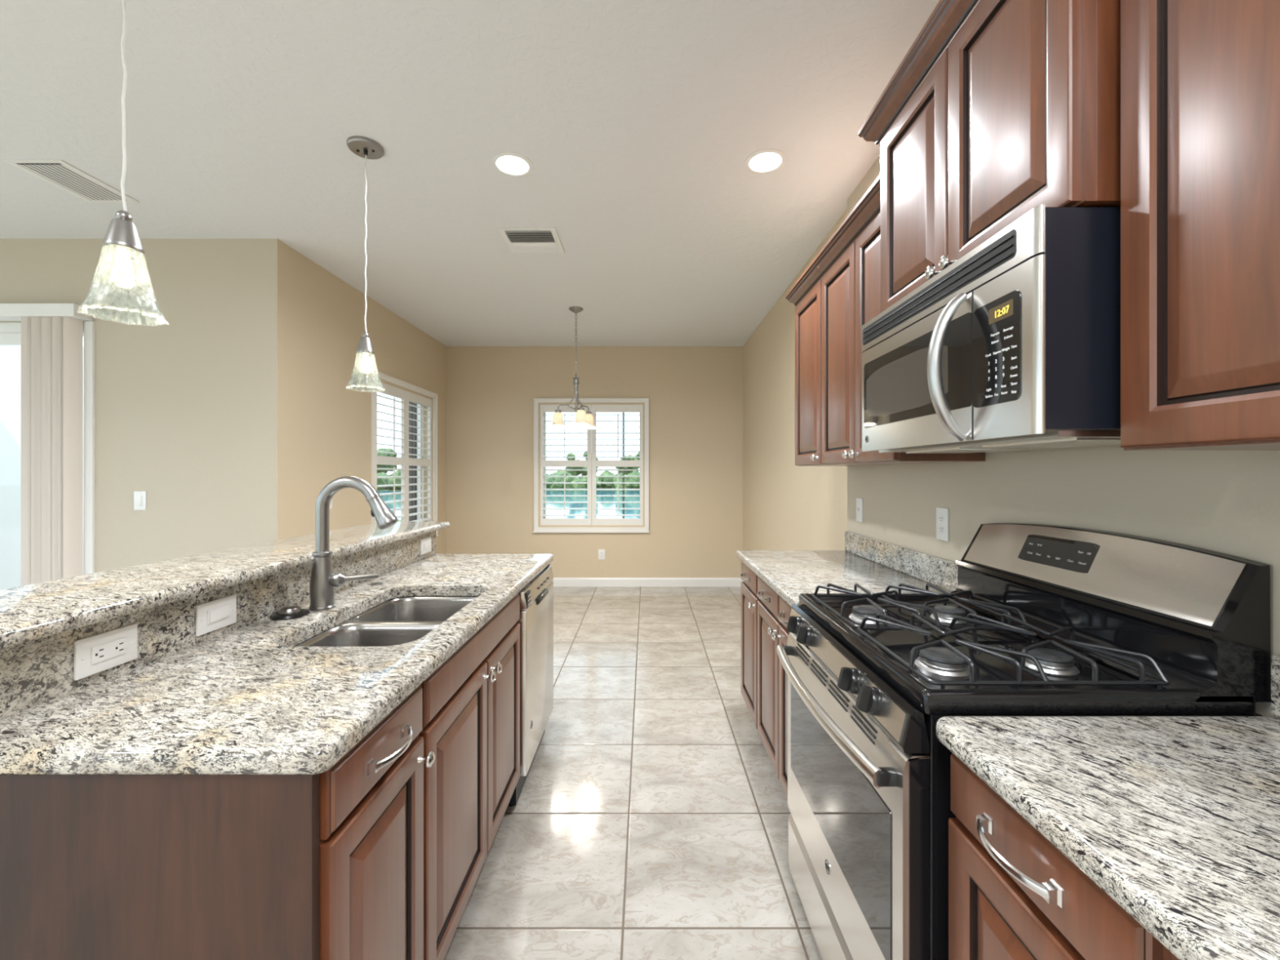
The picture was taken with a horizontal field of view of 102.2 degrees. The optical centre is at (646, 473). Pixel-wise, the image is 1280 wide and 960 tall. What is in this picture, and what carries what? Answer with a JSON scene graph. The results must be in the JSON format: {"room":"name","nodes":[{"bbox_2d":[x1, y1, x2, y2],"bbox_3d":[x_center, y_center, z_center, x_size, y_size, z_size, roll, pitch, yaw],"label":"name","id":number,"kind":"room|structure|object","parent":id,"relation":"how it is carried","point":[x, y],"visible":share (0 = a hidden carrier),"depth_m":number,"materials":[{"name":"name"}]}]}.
{"room":"kitchen","nodes":[
{"label":"kitchen","id":0,"kind":"room"},
{"bbox_2d":[0,238,276,573],"bbox_3d":[-4.431,-0.085,3.370,4.139,2.830,0.140,0,0,0],"label":"wall","id":1,"kind":"structure","parent":0,"point":[185,407],"depth_m":3.30,"materials":[{"name":"beige paint"}]},
{"bbox_2d":[0,322,21,345],"bbox_3d":[-4.615,0.180,3.375,2.170,2.300,0.110,0,0,0],"label":"door","id":2,"kind":"structure","parent":1,"relation":"in","point":[10,332],"depth_m":3.35,"materials":[{"name":"white"}]},
{"bbox_2d":[0,303,92,586],"bbox_3d":[-4.640,0.130,3.240,2.220,2.360,0.111,0,0,0],"label":"vertical blind","id":3,"kind":"object","parent":1,"relation":"attached to","point":[52,334],"visible":0.7,"depth_m":3.21,"materials":[{"name":"white"}]},
{"bbox_2d":[83,320,94,574],"bbox_3d":[-3.550,0.180,3.302,0.056,2.300,0.036,0,0,0],"label":"trim","id":4,"kind":"structure","parent":1,"relation":"attached to","point":[88,326],"depth_m":3.28,"materials":[{"name":"white wood"}]},
{"bbox_2d":[133,491,146,510],"bbox_3d":[-3.230,0.173,3.295,0.076,0.120,0.010,0,0,0],"label":"light switch","id":5,"kind":"object","parent":1,"relation":"attached to","point":[140,497],"visible":1,"depth_m":3.29,"materials":[{"name":"white plastic"}]},
{"bbox_2d":[276,238,446,553],"bbox_3d":[-2.432,-0.085,4.771,0.150,2.830,2.939,0,0,0],"label":"wall","id":6,"kind":"structure","parent":0,"point":[324,426],"depth_m":3.84,"materials":[{"name":"beige paint"}]},
{"bbox_2d":[329,498,332,509],"bbox_3d":[-2.349,0.204,3.830,0.017,0.120,0.076,0,0,0],"label":"light switch","id":7,"kind":"object","parent":6,"relation":"attached to","point":[331,503],"visible":0.11,"depth_m":3.85,"materials":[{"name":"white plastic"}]},
{"bbox_2d":[371,370,438,536],"bbox_3d":[-2.409,-0.096,5.090,0.185,1.574,1.336,0,0,0],"label":"window","id":8,"kind":"structure","parent":6,"relation":"in","point":[406,397],"depth_m":5.11,"materials":[{"name":"white wood"}]},
{"bbox_2d":[0,0,939,346],"bbox_3d":[-2.650,-1.550,1.050,8.100,0.100,10.500,0,0,0],"label":"ceiling","id":9,"kind":"structure","parent":0,"point":[637,123],"depth_m":2.32,"materials":[{"name":"white paint"}]},
{"bbox_2d":[3,160,139,202],"bbox_3d":[-2.935,-1.497,2.660,0.280,0.006,0.380,0,0,0],"label":"ceiling vent","id":10,"kind":"object","parent":9,"relation":"in","point":[60,174],"visible":0.99,"depth_m":2.63,"materials":[{"name":"white metal"}]},
{"bbox_2d":[76,0,168,326],"bbox_3d":[-1.286,-0.943,1.274,0.163,1.115,0.160,0,0,0],"label":"pendant lamp","id":11,"kind":"object","parent":9,"relation":"hanging from","point":[122,237],"visible":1,"depth_m":1.26,"materials":[{"name":"white glass"}]},
{"bbox_2d":[346,135,386,392],"bbox_3d":[-1.289,-0.943,2.370,0.160,1.115,0.162,0,0,0],"label":"pendant lamp","id":12,"kind":"object","parent":9,"relation":"hanging from","point":[364,147],"visible":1,"depth_m":2.35,"materials":[{"name":"white glass"}]},
{"bbox_2d":[491,151,533,177],"bbox_3d":[-0.650,-1.497,2.510,0.196,0.006,0.196,0,0,0],"label":"recessed light","id":13,"kind":"object","parent":9,"relation":"in","point":[511,164],"visible":1,"depth_m":2.50,"materials":[{"name":"white plastic"}]},
{"bbox_2d":[497,226,564,253],"bbox_3d":[-0.730,-1.490,3.321,0.352,0.020,0.351,0,0,0],"label":"ceiling vent","id":14,"kind":"object","parent":9,"relation":"in","point":[518,239],"visible":1,"depth_m":3.29,"materials":[{"name":"white metal"}]},
{"bbox_2d":[551,306,595,429],"bbox_3d":[-0.673,-0.961,4.690,0.402,1.078,0.423,0,0,0],"label":"chandelier","id":15,"kind":"object","parent":9,"relation":"hanging from","point":[584,420],"visible":1,"depth_m":4.69,"materials":[{"name":"white glass"}]},
{"bbox_2d":[744,148,786,173],"bbox_3d":[0.572,-1.497,2.485,0.196,0.006,0.196,0,0,0],"label":"recessed light","id":16,"kind":"object","parent":9,"relation":"in","point":[769,160],"visible":1,"depth_m":2.48,"materials":[{"name":"white plastic"}]},
{"bbox_2d":[446,346,742,577],"bbox_3d":[-0.528,-0.085,6.165,3.657,2.830,0.150,0,0,0],"label":"wall","id":17,"kind":"structure","parent":0,"point":[695,393],"depth_m":6.09,"materials":[{"name":"beige paint"}]},
{"bbox_2d":[533,398,649,532],"bbox_3d":[-0.646,-0.096,6.143,1.364,1.574,0.185,0,0,0],"label":"window","id":18,"kind":"structure","parent":17,"relation":"in","point":[591,463],"depth_m":6.09,"materials":[{"name":"white wood"}]},
{"bbox_2d":[598,549,604,559],"bbox_3d":[-0.528,0.952,6.086,0.076,0.120,0.008,0,0,0],"label":"electrical outlet","id":19,"kind":"object","parent":17,"relation":"attached to","point":[601,552],"visible":1,"depth_m":6.08,"materials":[{"name":"white plastic"}]},
{"bbox_2d":[552,577,741,586],"bbox_3d":[-0.611,1.278,6.082,3.460,0.104,0.016,0,0,0],"label":"baseboard","id":20,"kind":"structure","parent":17,"relation":"attached to","point":[557,582],"depth_m":6.07,"materials":[{"name":"white wood"}]},
{"bbox_2d":[443,586,822,959],"bbox_3d":[-2.650,1.370,1.050,8.100,0.080,10.500,0,0,0],"label":"floor","id":21,"kind":"structure","parent":0,"point":[649,819],"depth_m":2.03,"materials":[{"name":"tile"}]},
{"bbox_2d":[0,684,435,959],"bbox_3d":[-0.782,0.893,0.966,0.660,0.874,0.368,0,0,0],"label":"base cabinet","id":22,"kind":"object","parent":21,"relation":"on","point":[371,799],"depth_m":0.78,"materials":[{"name":"red wood"}]},
{"bbox_2d":[417,593,519,959],"bbox_3d":[-0.774,0.893,1.585,0.632,0.874,0.870,0,0,0],"label":"base cabinet","id":23,"kind":"object","parent":21,"relation":"on","point":[471,702],"visible":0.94,"depth_m":1.41,"materials":[{"name":"red wood"}]},
{"bbox_2d":[0,553,553,774],"bbox_3d":[-0.796,0.435,1.732,0.633,0.039,1.920,0,0,0],"label":"countertop","id":24,"kind":"structure","parent":23,"relation":"on","point":[246,700],"depth_m":0.96,"materials":[{"name":"stone"}]},
{"bbox_2d":[269,605,309,620],"bbox_3d":[-1.043,0.403,1.512,0.097,0.027,0.097,0,0,0],"label":"stopper","id":25,"kind":"object","parent":24,"relation":"on","point":[290,612],"visible":1,"depth_m":1.49,"materials":[{"name":"silver metal"}]},
{"bbox_2d":[308,475,398,611],"bbox_3d":[-0.905,0.212,1.600,0.267,0.408,0.072,0,0,0],"label":"kitchen faucet","id":26,"kind":"object","parent":24,"relation":"on","point":[323,580],"visible":1,"depth_m":1.58,"materials":[{"name":"silver metal"}]},
{"bbox_2d":[369,582,382,585],"bbox_3d":[-1.016,0.414,1.945,0.044,0.004,0.044,0,0,0],"label":"cover","id":27,"kind":"object","parent":24,"relation":"on","point":[375,583],"visible":1,"depth_m":1.94,"materials":[{"name":"grey metal"}]},
{"bbox_2d":[293,595,478,646],"bbox_3d":[-0.753,0.555,1.587,0.394,0.198,0.715,0,0,0],"label":"sink","id":28,"kind":"object","parent":24,"relation":"in","point":[402,620],"visible":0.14,"depth_m":1.58,"materials":[{"name":"silver metal"}]},
{"bbox_2d":[508,564,553,806],"bbox_3d":[-0.765,0.896,2.332,0.610,0.868,0.600,0,0,0],"label":"dishwasher","id":29,"kind":"object","parent":21,"relation":"on","point":[535,620],"visible":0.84,"depth_m":2.19,"materials":[{"name":"silver metal"}]},
{"bbox_2d":[739,561,759,729],"bbox_3d":[0.778,0.893,2.580,0.618,0.874,0.410,0,0,0],"label":"base cabinet","id":30,"kind":"object","parent":21,"relation":"on","point":[749,598],"visible":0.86,"depth_m":2.54,"materials":[{"name":"red wood"}]},
{"bbox_2d":[756,576,791,799],"bbox_3d":[0.778,0.893,2.023,0.618,0.874,0.702,0,0,0],"label":"base cabinet","id":31,"kind":"object","parent":21,"relation":"on","point":[773,611],"visible":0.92,"depth_m":2.08,"materials":[{"name":"red wood"}]},
{"bbox_2d":[736,550,952,608],"bbox_3d":[0.793,0.435,2.240,0.611,0.039,1.144,0,0,0],"label":"countertop","id":32,"kind":"structure","parent":31,"relation":"on","point":[790,574],"depth_m":2.18,"materials":[{"name":"stone"}]},
{"bbox_2d":[776,522,1271,959],"bbox_3d":[0.740,0.733,1.282,0.708,1.194,0.755,0,0,0],"label":"gas range","id":33,"kind":"object","parent":21,"relation":"on","point":[868,768],"depth_m":1.06,"materials":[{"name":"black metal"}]},
{"bbox_2d":[799,593,1255,715],"bbox_3d":[0.781,0.404,1.282,0.588,0.042,0.755,0,0,0],"label":"cooktop","id":34,"kind":"object","parent":33,"relation":"in","point":[1187,694],"depth_m":1.03,"materials":[{"name":"black metal"}]},
{"bbox_2d":[948,752,1170,959],"bbox_3d":[0.778,0.893,0.700,0.618,0.874,0.360,0,0,0],"label":"base cabinet","id":35,"kind":"object","parent":21,"relation":"on","point":[1013,895],"visible":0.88,"depth_m":0.71,"materials":[{"name":"red wood"}]},
{"bbox_2d":[1170,952,1178,959],"bbox_3d":[0.778,0.893,0.110,0.618,0.874,0.820,0,0,0],"label":"base cabinet","id":36,"kind":"object","parent":21,"relation":"on","point":[1172,957],"visible":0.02,"depth_m":0.52,"materials":[{"name":"red wood"}]},
{"bbox_2d":[936,715,1279,959],"bbox_3d":[0.794,0.435,0.288,0.609,0.039,1.217,0,0,0],"label":"countertop","id":37,"kind":"structure","parent":36,"relation":"on","point":[1175,819],"depth_m":0.65,"materials":[{"name":"stone"}]},
{"bbox_2d":[742,155,1279,717],"bbox_3d":[1.200,-0.085,1.045,0.200,2.830,10.090,0,0,0],"label":"wall","id":38,"kind":"structure","parent":0,"point":[1227,502],"depth_m":1.73,"materials":[{"name":"beige paint"}]},
{"bbox_2d":[785,260,884,466],"bbox_3d":[0.932,-0.510,2.612,0.334,0.940,0.475,0,0,0],"label":"upper cabinet","id":39,"kind":"object","parent":38,"relation":"attached to","point":[805,294],"visible":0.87,"depth_m":2.55,"materials":[{"name":"brown wood"}]},
{"bbox_2d":[856,497,862,522],"bbox_3d":[1.091,0.187,2.660,0.017,0.120,0.076,0,0,0],"label":"light switch","id":40,"kind":"object","parent":38,"relation":"attached to","point":[859,501],"visible":1,"depth_m":2.65,"materials":[{"name":"white plastic"}]},
{"bbox_2d":[813,174,985,464],"bbox_3d":[0.932,-0.510,2.025,0.334,0.940,0.699,0,0,0],"label":"upper cabinet","id":41,"kind":"object","parent":38,"relation":"attached to","point":[848,263],"visible":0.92,"depth_m":2.03,"materials":[{"name":"brown wood"}]},
{"bbox_2d":[844,531,957,591],"bbox_3d":[1.089,0.364,2.242,0.021,0.103,1.140,0,0,0],"label":"backsplash","id":42,"kind":"structure","parent":38,"relation":"attached to","point":[937,571],"depth_m":2.14,"materials":[{"name":"stone"}]},
{"bbox_2d":[936,506,949,541],"bbox_3d":[1.096,0.187,1.915,0.008,0.120,0.076,0,0,0],"label":"electrical outlet","id":43,"kind":"object","parent":38,"relation":"attached to","point":[942,513],"visible":1,"depth_m":1.91,"materials":[{"name":"white plastic"}]},
{"bbox_2d":[938,515,943,522],"bbox_3d":[1.093,0.168,1.915,0.002,0.027,0.032,0,0,0],"label":"receptacle","id":44,"kind":"object","parent":43,"relation":"attached to","point":[940,517],"depth_m":1.91,"materials":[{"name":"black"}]},
{"bbox_2d":[938,524,943,533],"bbox_3d":[1.093,0.206,1.915,0.002,0.027,0.032,0,0,0],"label":"receptacle","id":45,"kind":"object","parent":43,"relation":"attached to","point":[940,526],"depth_m":1.92,"materials":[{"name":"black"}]},
{"bbox_2d":[857,0,1120,312],"bbox_3d":[0.902,-0.805,1.310,0.394,0.665,0.827,0,0,0],"label":"upper cabinet","id":46,"kind":"object","parent":38,"relation":"attached to","point":[997,111],"visible":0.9,"depth_m":1.12,"materials":[{"name":"brown wood"}]},
{"bbox_2d":[862,204,1120,453],"bbox_3d":[0.851,-0.266,1.278,0.494,0.408,0.753,0,0,0],"label":"microwave","id":47,"kind":"object","parent":46,"relation":"attached to","point":[1015,344],"visible":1,"depth_m":0.98,"materials":[{"name":"silver metal"}]},
{"bbox_2d":[1120,0,1279,450],"bbox_3d":[0.932,-0.510,0.544,0.334,0.940,0.688,0,0,0],"label":"upper cabinet","id":48,"kind":"object","parent":38,"relation":"attached to","point":[1200,79],"visible":1,"depth_m":0.75,"materials":[{"name":"brown wood"}]},
{"bbox_2d":[1271,655,1279,717],"bbox_3d":[1.089,0.364,0.286,0.021,0.103,1.213,0,0,0],"label":"backsplash","id":49,"kind":"structure","parent":38,"relation":"attached to","point":[1275,660],"depth_m":0.89,"materials":[{"name":"stone"}]},
{"bbox_3d":[-1.175,0.808,1.745,0.120,1.043,1.890,0,0,0],"label":"wall","id":50,"kind":"structure","parent":0,"visible":0},
{"bbox_2d":[0,530,435,719],"bbox_3d":[-1.105,0.351,1.732,0.019,0.129,1.920,0,0,0],"label":"backsplash","id":51,"kind":"structure","parent":50,"relation":"attached to","point":[36,672],"depth_m":1.17,"materials":[{"name":"stone"}]},
{"bbox_2d":[73,623,137,680],"bbox_3d":[-1.091,0.358,1.047,0.009,0.076,0.120,0,0,0],"label":"electrical outlet","id":52,"kind":"object","parent":51,"relation":"attached to","point":[92,655],"visible":1,"depth_m":1.04,"materials":[{"name":"white plastic"}]},
{"bbox_2d":[91,636,126,664],"bbox_3d":[-1.088,0.358,1.047,0.003,0.034,0.067,0,0,0],"label":"receptacle","id":53,"kind":"object","parent":52,"relation":"attached to","point":[104,650],"depth_m":1.04,"materials":[{"name":"white plastic"}]},
{"bbox_2d":[195,594,236,636],"bbox_3d":[-1.090,0.358,1.314,0.010,0.076,0.120,0,0,0],"label":"light switch","id":54,"kind":"object","parent":51,"relation":"attached to","point":[214,615],"visible":1,"depth_m":1.30,"materials":[{"name":"white plastic"}]},
{"bbox_2d":[420,536,431,555],"bbox_3d":[-1.090,0.356,2.560,0.010,0.076,0.120,0,0,0],"label":"light switch","id":55,"kind":"object","parent":51,"relation":"attached to","point":[425,543],"visible":1,"depth_m":2.54,"materials":[{"name":"white plastic"}]},
{"bbox_2d":[0,521,449,648],"bbox_3d":[-1.234,0.270,1.653,0.383,0.033,2.205,0,0,0],"label":"bar","id":56,"kind":"object","parent":50,"relation":"on","point":[29,612],"visible":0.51,"depth_m":1.22,"materials":[{"name":"stone"}]},
{"label":"outside","id":57,"kind":"structure","parent":0,"visible":0},
{"bbox_2d":[377,488,639,521],"bbox_3d":[0.000,1.630,50.000,240.000,0.200,220.000,0,0,0],"label":"ground","id":58,"kind":"structure","parent":57,"point":[387,489],"depth_m":47.62,"materials":[{"name":"green plant"}]},
{"bbox_2d":[377,448,397,473],"bbox_3d":[-29.497,-0.632,56.995,4.328,4.351,3.190,0,0,37],"label":"tree","id":59,"kind":"object","parent":58,"relation":"on","point":[387,450],"visible":0.25,"depth_m":56.56,"materials":[{"name":"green plant"}]},
{"bbox_2d":[377,468,639,489],"bbox_3d":[-8.322,0.895,48.593,108.867,2.845,3.268,0,0,0],"label":"shrubs","id":60,"kind":"object","parent":58,"relation":"on","point":[380,481],"visible":0.06,"depth_m":47.98,"materials":[{"name":"green plant"}]},
{"bbox_2d":[565,452,598,475],"bbox_3d":[-7.236,-0.480,58.088,3.670,4.046,3.710,0,0,0],"label":"tree","id":61,"kind":"object","parent":58,"relation":"on","point":[572,473],"visible":0.39,"depth_m":56.96,"materials":[{"name":"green plant"}]},
{"bbox_2d":[615,452,639,475],"bbox_3d":[-2.060,-0.509,59.376,3.620,4.104,3.198,0,0,-37],"label":"tree","id":62,"kind":"object","parent":58,"relation":"on","point":[626,473],"visible":0.37,"depth_m":58.50,"materials":[{"name":"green plant"}]},
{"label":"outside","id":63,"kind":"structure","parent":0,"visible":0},
{"bbox_2d":[377,490,639,519],"bbox_3d":[-15.000,1.522,31.500,150.000,0.015,29.000,0,0,0],"label":"lake","id":64,"kind":"structure","parent":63,"point":[389,497],"depth_m":25.69,"materials":[{"name":"teal liquid"}]},
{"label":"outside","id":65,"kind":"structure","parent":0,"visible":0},
{"bbox_3d":[-7.300,1.440,-2.250,17.400,0.180,23.500,0,0,0],"label":"patio","id":66,"kind":"object","parent":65,"visible":0},
{"bbox_2d":[408,401,417,521],"bbox_3d":[-3.050,-0.060,6.965,0.260,2.820,0.270,0,0,0],"label":"patio column","id":67,"kind":"structure","parent":66,"relation":"on","point":[412,423],"depth_m":6.83,"materials":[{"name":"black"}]},
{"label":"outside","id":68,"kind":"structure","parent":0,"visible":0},
{"bbox_2d":[0,345,21,590],"bbox_3d":[-5.260,0.180,5.425,0.180,2.700,3.950,0,0,0],"label":"sliding door","id":69,"kind":"structure","parent":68,"point":[10,355],"depth_m":4.20,"materials":[{"name":"white paint"}]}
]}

